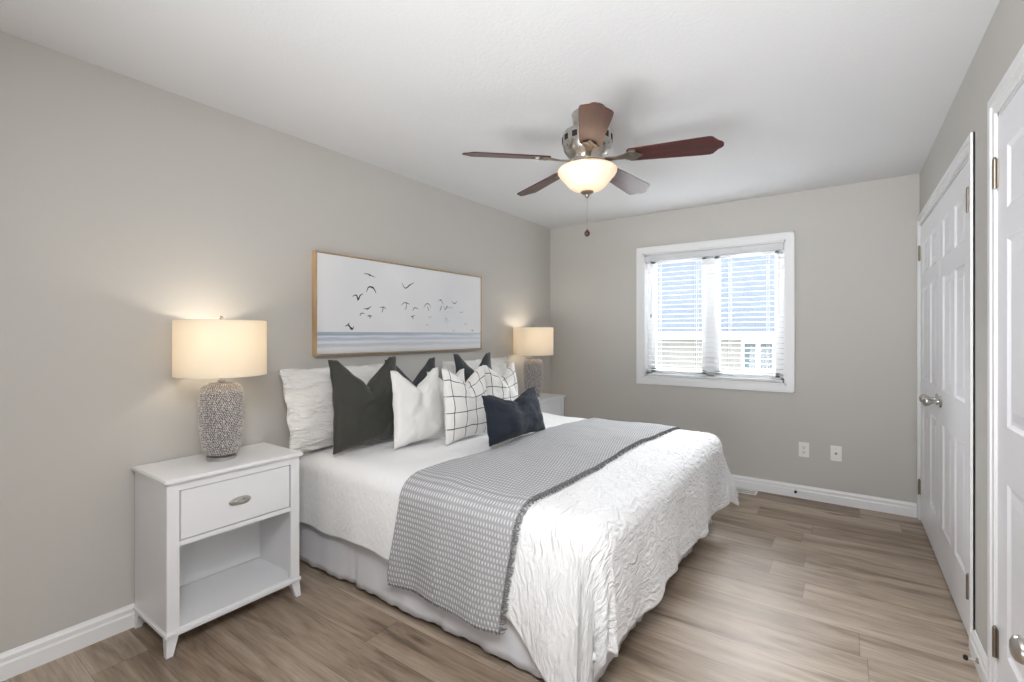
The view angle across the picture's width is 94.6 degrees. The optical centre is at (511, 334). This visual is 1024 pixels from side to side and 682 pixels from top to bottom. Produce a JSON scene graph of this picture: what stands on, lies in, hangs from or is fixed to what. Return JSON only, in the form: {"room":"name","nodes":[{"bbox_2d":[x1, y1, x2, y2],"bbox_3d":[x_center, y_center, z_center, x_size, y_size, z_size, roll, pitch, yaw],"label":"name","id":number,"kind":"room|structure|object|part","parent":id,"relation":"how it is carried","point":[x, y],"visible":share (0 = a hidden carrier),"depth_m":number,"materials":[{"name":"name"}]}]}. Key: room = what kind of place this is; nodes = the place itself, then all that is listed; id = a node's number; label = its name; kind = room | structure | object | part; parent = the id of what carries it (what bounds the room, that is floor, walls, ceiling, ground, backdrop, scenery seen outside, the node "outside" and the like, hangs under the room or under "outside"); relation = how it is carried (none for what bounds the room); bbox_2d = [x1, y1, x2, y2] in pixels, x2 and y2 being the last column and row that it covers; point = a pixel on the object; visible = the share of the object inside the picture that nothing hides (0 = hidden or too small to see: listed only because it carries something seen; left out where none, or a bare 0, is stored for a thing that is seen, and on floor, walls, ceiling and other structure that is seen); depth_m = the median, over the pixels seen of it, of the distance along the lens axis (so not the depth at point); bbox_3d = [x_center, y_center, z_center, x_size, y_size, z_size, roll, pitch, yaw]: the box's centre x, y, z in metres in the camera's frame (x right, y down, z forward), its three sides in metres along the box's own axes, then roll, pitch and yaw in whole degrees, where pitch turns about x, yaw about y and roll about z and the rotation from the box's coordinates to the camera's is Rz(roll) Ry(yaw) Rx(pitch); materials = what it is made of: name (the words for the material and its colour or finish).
{"room":"bedroom","nodes":[
{"label":"bedroom","id":0,"kind":"room"},
{"bbox_2d":[0,31,549,652],"bbox_3d":[-1.537,0.079,2.428,0.120,2.440,6.597,0,0,35],"label":"wall","id":1,"kind":"structure","parent":0,"point":[130,208],"depth_m":2.11,"materials":[{"name":"grey paint"}]},
{"bbox_2d":[0,557,257,681],"bbox_3d":[-1.482,1.249,2.388,0.016,0.100,6.597,0,0,35],"label":"baseboard","id":2,"kind":"structure","parent":1,"relation":"attached to","point":[31,655],"depth_m":1.91,"materials":[{"name":"white paint"}]},
{"bbox_2d":[312,250,481,355],"bbox_3d":[-0.726,-0.185,3.436,0.045,0.624,1.556,0,0,35],"label":"framed picture","id":3,"kind":"object","parent":1,"relation":"attached to","point":[360,305],"visible":1,"depth_m":3.24,"materials":[{"name":"white paper"}]},
{"bbox_2d":[2,487,980,681],"bbox_3d":[-0.216,1.349,1.570,3.268,0.100,6.717,0,0,35],"label":"floor","id":4,"kind":"structure","parent":0,"point":[778,588],"depth_m":2.09,"materials":[{"name":"brown wood"}]},
{"bbox_2d":[131,442,302,658],"bbox_3d":[-1.363,0.943,2.223,0.384,0.713,0.588,0,0,35],"label":"nightstand","id":5,"kind":"object","parent":4,"relation":"on","point":[196,518],"visible":0.98,"depth_m":2.12,"materials":[{"name":"white paint"}]},
{"bbox_3d":[-1.651,1.262,2.105,0.042,0.073,0.046,0,0,35],"label":"leg","id":6,"kind":"part","parent":5,"relation":"part of","materials":[{"name":"white paint"}]},
{"bbox_3d":[-1.536,0.905,2.010,0.340,0.602,0.016,0,0,35],"label":"panel","id":7,"kind":"part","parent":5,"relation":"part of","materials":[{"name":"white paint"}]},
{"bbox_3d":[-1.389,1.262,1.920,0.048,0.073,0.046,0,0,35],"label":"leg","id":8,"kind":"part","parent":5,"relation":"part of","materials":[{"name":"white paint"}]},
{"bbox_3d":[-1.367,1.215,2.226,0.370,0.022,0.578,0,0,35],"label":"moulding","id":9,"kind":"part","parent":5,"relation":"part of","materials":[{"name":"white paint"}]},
{"bbox_2d":[172,315,266,461],"bbox_3d":[-1.371,0.246,2.229,0.380,0.679,0.380,0,0,35],"label":"table lamp","id":10,"kind":"object","parent":5,"relation":"on","point":[221,348],"visible":1,"depth_m":2.14,"materials":[{"name":"beige fabric"}]},
{"bbox_3d":[-1.371,0.063,2.229,0.380,0.258,0.380,0,0,35],"label":"lamp shade","id":11,"kind":"part","parent":10,"relation":"part of","materials":[{"name":"beige fabric"}]},
{"bbox_3d":[-1.371,0.573,2.229,0.124,0.026,0.124,0,0,35],"label":"plate","id":12,"kind":"part","parent":10,"relation":"part of","materials":[{"name":"silver metal"}]},
{"bbox_3d":[-1.371,0.190,2.229,0.032,0.097,0.032,0,0,35],"label":"socket stem","id":13,"kind":"part","parent":10,"relation":"part of","materials":[{"name":"silver metal"}]},
{"bbox_3d":[-1.513,0.900,2.329,0.008,0.592,0.532,0,0,35],"label":"panel","id":14,"kind":"part","parent":5,"relation":"part of","materials":[{"name":"white paint"}]},
{"bbox_3d":[-1.231,0.905,2.131,0.022,0.602,0.564,0,0,35],"label":"frame","id":15,"kind":"part","parent":5,"relation":"part of","materials":[{"name":"white paint"}]},
{"bbox_3d":[-1.359,0.743,2.220,0.327,0.200,0.464,0,0,35],"label":"drawer","id":16,"kind":"part","parent":5,"relation":"part of","materials":[{"name":"white paint"}]},
{"bbox_2d":[180,557,289,627],"bbox_3d":[-1.368,1.206,2.227,0.348,0.016,0.532,0,0,35],"label":"shelf","id":17,"kind":"object","parent":5,"relation":"attached to","point":[202,601],"depth_m":2.24,"materials":[{"name":"white paint"}]},
{"bbox_3d":[-1.216,0.747,2.120,0.024,0.039,0.095,0,0,35],"label":"cup pull","id":18,"kind":"part","parent":5,"relation":"part of","materials":[{"name":"silver metal"}]},
{"bbox_3d":[-1.220,0.905,2.458,0.340,0.602,0.016,0,0,35],"label":"panel","id":19,"kind":"part","parent":5,"relation":"part of","materials":[{"name":"white paint"}]},
{"bbox_3d":[-1.086,1.262,2.350,0.048,0.073,0.046,0,0,35],"label":"leg","id":20,"kind":"part","parent":5,"relation":"part of","materials":[{"name":"white paint"}]},
{"bbox_2d":[518,393,565,415],"bbox_3d":[0.200,0.943,4.441,0.384,0.713,0.588,0,0,35],"label":"nightstand","id":21,"kind":"object","parent":4,"relation":"on","point":[553,404],"visible":0.09,"depth_m":4.43,"materials":[{"name":"white paint"}]},
{"bbox_2d":[513,325,552,396],"bbox_3d":[0.201,0.246,4.459,0.380,0.679,0.380,0,0,35],"label":"table lamp","id":22,"kind":"object","parent":21,"relation":"on","point":[532,341],"visible":0.97,"depth_m":4.33,"materials":[{"name":"beige fabric"}]},
{"bbox_3d":[0.201,0.063,4.459,0.380,0.258,0.380,0,0,35],"label":"lamp shade","id":23,"kind":"part","parent":22,"relation":"part of","materials":[{"name":"beige fabric"}]},
{"bbox_3d":[0.205,0.743,4.438,0.327,0.200,0.464,0,0,35],"label":"drawer","id":24,"kind":"part","parent":21,"relation":"part of","materials":[{"name":"white paint"}]},
{"bbox_3d":[0.332,0.905,4.348,0.022,0.602,0.564,0,0,35],"label":"frame","id":25,"kind":"part","parent":21,"relation":"part of","materials":[{"name":"white paint"}]},
{"bbox_2d":[736,488,757,494],"bbox_3d":[1.873,1.296,3.941,0.310,0.006,0.110,0,0,35],"label":"floor vent","id":26,"kind":"object","parent":4,"relation":"in","point":[740,490],"visible":0.5,"depth_m":3.90,"materials":[{"name":"white plastic"}]},
{"bbox_3d":[0.061,1.006,2.942,1.840,0.585,1.870,0,0,35],"label":"bed","id":27,"kind":"object","parent":4,"relation":"on","visible":0},
{"bbox_2d":[299,518,711,681],"bbox_3d":[0.062,1.125,2.939,1.843,0.322,1.924,0,0,35],"label":"bed skirt","id":28,"kind":"object","parent":27,"relation":"on","point":[340,558],"visible":0.11,"depth_m":2.26,"materials":[{"name":"white fabric"}]},
{"bbox_2d":[299,412,738,681],"bbox_3d":[0.122,0.968,2.937,2.027,0.667,2.194,0,0,35],"label":"duvet","id":29,"kind":"object","parent":27,"relation":"on","point":[598,552],"visible":0.52,"depth_m":1.97,"materials":[{"name":"white fabric"}]},
{"bbox_2d":[278,364,383,451],"bbox_3d":[-0.988,0.412,2.837,0.200,0.449,0.780,0,0,35],"label":"pillow sham","id":30,"kind":"object","parent":29,"relation":"on","point":[307,393],"visible":0.44,"depth_m":2.61,"materials":[{"name":"white fabric"}]},
{"bbox_2d":[328,356,395,454],"bbox_3d":[-0.825,0.385,2.717,0.178,0.500,0.504,0,0,35],"label":"throw pillow","id":31,"kind":"object","parent":29,"relation":"on","point":[363,413],"visible":0.84,"depth_m":2.60,"materials":[{"name":"grey fabric"}]},
{"bbox_2d":[385,357,434,386],"bbox_3d":[-0.642,0.398,3.111,0.156,0.481,0.470,0,0,43],"label":"throw pillow","id":32,"kind":"object","parent":29,"relation":"on","point":[430,364],"visible":0.19,"depth_m":3.16,"materials":[{"name":"grey fabric"}]},
{"bbox_2d":[390,367,444,449],"bbox_3d":[-0.547,0.417,2.760,0.140,0.432,0.404,0,0,35],"label":"throw pillow","id":33,"kind":"object","parent":29,"relation":"on","point":[418,414],"visible":1,"depth_m":2.68,"materials":[{"name":"white fabric"}]},
{"bbox_2d":[427,369,464,429],"bbox_3d":[-0.420,0.438,3.135,0.114,0.402,0.384,0,0,35],"label":"throw pillow","id":34,"kind":"object","parent":29,"relation":"on","point":[460,374],"visible":0.16,"depth_m":3.04,"materials":[{"name":"white fabric"}]},
{"bbox_2d":[441,365,486,445],"bbox_3d":[-0.276,0.418,2.898,0.137,0.442,0.425,0,0,35],"label":"throw pillow","id":35,"kind":"object","parent":29,"relation":"on","point":[465,415],"visible":0.92,"depth_m":2.80,"materials":[{"name":"white fabric"}]},
{"bbox_2d":[453,352,491,382],"bbox_3d":[-0.269,0.390,3.572,0.145,0.499,0.464,0,0,35],"label":"throw pillow","id":36,"kind":"object","parent":29,"relation":"on","point":[460,364],"visible":0.23,"depth_m":3.46,"materials":[{"name":"grey fabric"}]},
{"bbox_2d":[442,357,506,375],"bbox_3d":[-0.258,0.418,3.901,0.192,0.433,0.841,0,0,35],"label":"pillow sham","id":37,"kind":"object","parent":29,"relation":"on","point":[498,365],"visible":0.16,"depth_m":3.94,"materials":[{"name":"white fabric"}]},
{"bbox_2d":[484,363,517,400],"bbox_3d":[-0.074,0.428,3.502,0.142,0.421,0.425,0,0,35],"label":"throw pillow","id":38,"kind":"object","parent":29,"relation":"on","point":[505,386],"visible":0.54,"depth_m":3.43,"materials":[{"name":"white fabric"}]},
{"bbox_2d":[387,418,680,634],"bbox_3d":[0.329,0.883,2.752,0.773,0.524,2.043,0,0,35],"label":"throw blanket","id":39,"kind":"object","parent":29,"relation":"on","point":[456,519],"visible":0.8,"depth_m":2.04,"materials":[{"name":"grey fabric"}]},
{"bbox_2d":[481,387,545,446],"bbox_3d":[0.025,0.480,2.852,0.163,0.275,0.593,0,0,35],"label":"lumbar pillow","id":40,"kind":"object","parent":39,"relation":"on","point":[505,419],"visible":1,"depth_m":2.73,"materials":[{"name":"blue fabric"}]},
{"bbox_2d":[0,0,999,228],"bbox_3d":[-0.216,-1.191,1.570,3.268,0.100,6.717,0,0,35],"label":"ceiling","id":41,"kind":"structure","parent":0,"point":[799,95],"depth_m":2.10,"materials":[{"name":"white paint"}]},
{"bbox_2d":[462,102,723,236],"bbox_3d":[0.427,-0.823,2.456,1.224,0.636,1.207,0,0,35],"label":"ceiling fan","id":42,"kind":"object","parent":41,"relation":"hanging from","point":[587,143],"visible":1,"depth_m":2.33,"materials":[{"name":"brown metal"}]},
{"bbox_3d":[-0.027,-0.888,2.345,0.440,0.006,0.140,-2,13,-12],"label":"blade","id":43,"kind":"part","parent":42,"relation":"part of","materials":[{"name":"brown wood"}]},
{"bbox_3d":[0.173,-0.888,2.803,0.140,0.006,0.440,-15,6,-30],"label":"blade","id":44,"kind":"part","parent":42,"relation":"part of","materials":[{"name":"brown wood"}]},
{"bbox_3d":[0.388,-0.798,2.437,0.304,0.121,0.304,0,0,35],"label":"lamp shade","id":45,"kind":"part","parent":42,"relation":"part of","materials":[{"name":"white glass"}]},
{"bbox_3d":[0.346,-0.888,2.014,0.140,0.006,0.440,13,3,5],"label":"blade","id":46,"kind":"part","parent":42,"relation":"part of","materials":[{"name":"brown wood"}]},
{"bbox_3d":[0.670,-0.888,2.754,0.140,0.006,0.440,-17,-13,40],"label":"blade","id":47,"kind":"part","parent":42,"relation":"part of","materials":[{"name":"brown wood"}]},
{"bbox_3d":[0.777,-0.888,2.267,0.440,0.006,0.140,2,-12,24],"label":"blade","id":48,"kind":"part","parent":42,"relation":"part of","materials":[{"name":"brown wood"}]},
{"bbox_2d":[550,173,919,502],"bbox_3d":[1.696,0.079,4.282,3.268,2.440,0.160,0,0,35],"label":"wall","id":49,"kind":"structure","parent":0,"point":[856,243],"depth_m":3.74,"materials":[{"name":"grey paint"}]},
{"bbox_2d":[636,231,794,392],"bbox_3d":[1.773,-0.178,4.215,1.303,1.293,0.181,0,0,35],"label":"window","id":50,"kind":"structure","parent":49,"relation":"in","point":[644,297],"depth_m":4.21,"materials":[{"name":"white paint"}]},
{"bbox_3d":[1.561,-0.178,4.418,0.504,1.075,0.043,0,0,35],"label":"sash","id":51,"kind":"part","parent":50,"relation":"part of","materials":[{"name":"white paint"}]},
{"bbox_2d":[645,242,783,382],"bbox_3d":[1.749,-0.178,4.181,1.149,1.141,0.067,0,0,35],"label":"window blind","id":52,"kind":"object","parent":50,"relation":"attached to","point":[766,248],"visible":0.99,"depth_m":4.10,"materials":[{"name":"white plastic"}]},
{"bbox_3d":[1.391,-0.169,4.441,0.017,1.089,0.054,0,0,35],"label":"ladder cord","id":53,"kind":"part","parent":52,"relation":"part of","materials":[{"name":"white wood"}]},
{"bbox_3d":[1.661,-0.169,4.251,0.017,1.089,0.054,0,0,35],"label":"ladder cord","id":54,"kind":"part","parent":52,"relation":"part of","materials":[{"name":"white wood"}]},
{"bbox_3d":[1.752,0.382,4.186,1.139,0.020,0.044,0,0,35],"label":"rail","id":55,"kind":"part","parent":52,"relation":"part of","materials":[{"name":"white plastic"}]},
{"bbox_3d":[1.889,-0.169,4.089,0.017,1.089,0.054,0,0,35],"label":"ladder cord","id":56,"kind":"part","parent":52,"relation":"part of","materials":[{"name":"white fabric"}]},
{"bbox_3d":[2.126,-0.169,3.923,0.017,1.089,0.054,0,0,35],"label":"ladder cord","id":57,"kind":"part","parent":52,"relation":"part of","materials":[{"name":"white fabric"}]},
{"bbox_3d":[1.799,-0.178,4.252,1.155,1.145,0.060,0,0,35],"label":"frame","id":58,"kind":"part","parent":50,"relation":"part of","materials":[{"name":"white paint"}]},
{"bbox_3d":[2.033,-0.178,4.086,0.511,1.075,0.043,0,0,35],"label":"sash","id":59,"kind":"part","parent":50,"relation":"part of","materials":[{"name":"white paint"}]},
{"bbox_2d":[799,442,808,457],"bbox_3d":[2.314,0.913,3.743,0.072,0.116,0.010,0,0,35],"label":"wall outlet","id":60,"kind":"object","parent":49,"relation":"attached to","point":[803,446],"visible":1,"depth_m":3.74,"materials":[{"name":"white plastic"}]},
{"bbox_2d":[731,474,916,517],"bbox_3d":[1.643,1.249,4.211,3.000,0.100,0.016,0,0,35],"label":"baseboard","id":61,"kind":"structure","parent":49,"relation":"attached to","point":[897,507],"depth_m":3.64,"materials":[{"name":"white paint"}]},
{"bbox_2d":[830,445,841,461],"bbox_3d":[2.483,0.913,3.618,0.072,0.116,0.018,0,0,35],"label":"cable plate","id":62,"kind":"object","parent":49,"relation":"attached to","point":[835,451],"visible":1,"depth_m":3.62,"materials":[{"name":"white plastic"}]},
{"bbox_2d":[920,0,1023,654],"bbox_3d":[1.036,0.079,0.614,0.120,2.440,6.597,0,0,35],"label":"wall","id":63,"kind":"structure","parent":0,"point":[1002,40],"depth_m":1.84,"materials":[{"name":"grey paint"}]},
{"bbox_2d":[918,202,938,562],"bbox_3d":[2.600,0.272,2.980,0.116,2.030,0.810,0,0,35],"label":"door","id":64,"kind":"structure","parent":63,"relation":"in","point":[928,252],"depth_m":2.90,"materials":[{"name":"white paint"}]},
{"bbox_3d":[2.387,0.369,2.708,0.081,0.064,0.064,0,0,35],"label":"knob","id":65,"kind":"part","parent":64,"relation":"part of","materials":[{"name":"silver metal"}]},
{"bbox_2d":[922,160,968,635],"bbox_3d":[2.131,0.272,2.314,0.116,2.030,0.810,0,0,35],"label":"door","id":66,"kind":"structure","parent":63,"relation":"in","point":[953,401],"depth_m":2.27,"materials":[{"name":"white paint"}]},
{"bbox_3d":[2.315,0.369,2.607,0.081,0.064,0.064,0,0,35],"label":"knob","id":67,"kind":"part","parent":66,"relation":"part of","materials":[{"name":"silver metal"}]},
{"bbox_2d":[917,131,974,649],"bbox_3d":[2.427,0.235,2.599,0.134,2.127,1.738,0,0,35],"label":"trim","id":68,"kind":"structure","parent":63,"relation":"attached to","point":[968,147],"depth_m":1.94,"materials":[{"name":"white paint"}]},
{"bbox_2d":[963,654,978,663],"bbox_3d":[1.763,1.247,1.816,0.044,0.022,0.022,0,0,35],"label":"doorstop","id":69,"kind":"object","parent":63,"relation":"attached to","point":[965,657],"visible":1,"depth_m":1.81,"materials":[{"name":"silver metal"}]},
{"bbox_3d":[1.769,1.247,1.812,0.030,0.022,0.022,0,0,35],"label":"stem","id":70,"kind":"part","parent":69,"relation":"part of","materials":[{"name":"silver metal"}]},
{"bbox_2d":[970,629,986,681],"bbox_3d":[0.478,1.249,-0.059,0.016,0.100,4.854,0,0,35],"label":"baseboard","id":71,"kind":"structure","parent":63,"relation":"attached to","point":[976,648],"depth_m":1.81,"materials":[{"name":"white paint"}]},
{"bbox_2d":[987,44,1023,681],"bbox_3d":[1.485,0.232,1.263,0.134,2.135,0.975,0,0,35],"label":"trim","id":72,"kind":"structure","parent":63,"relation":"attached to","point":[1014,74],"depth_m":1.65,"materials":[{"name":"white paint"}]},
{"bbox_2d":[992,83,1023,681],"bbox_3d":[1.426,0.272,1.315,0.116,2.030,0.822,0,0,35],"label":"door","id":73,"kind":"structure","parent":63,"relation":"in","point":[1008,169],"depth_m":1.52,"materials":[{"name":"white paint"}]},
{"bbox_3d":[1.327,0.812,1.205,0.081,0.080,0.080,0,0,35],"label":"knob","id":74,"kind":"part","parent":73,"relation":"part of","materials":[{"name":"silver metal"}]},
{"label":"outside","id":75,"kind":"structure","parent":0,"visible":0},
{"bbox_3d":[7.906,4.174,24.398,50.000,0.150,39.800,0,0,35],"label":"ground","id":76,"kind":"structure","parent":75,"visible":0},
{"bbox_2d":[657,254,774,371],"bbox_3d":[2.878,0.299,15.530,24.800,7.600,8.890,0,0,35],"label":"house","id":77,"kind":"structure","parent":76,"relation":"on","point":[756,316],"depth_m":10.04,"materials":[{"name":"plastic"}]},
{"bbox_3d":[4.851,0.419,9.304,0.500,0.500,0.025,0,0,35],"label":"pane","id":78,"kind":"part","parent":77,"relation":"part of","materials":[{"name":"clear glass"}]}
]}

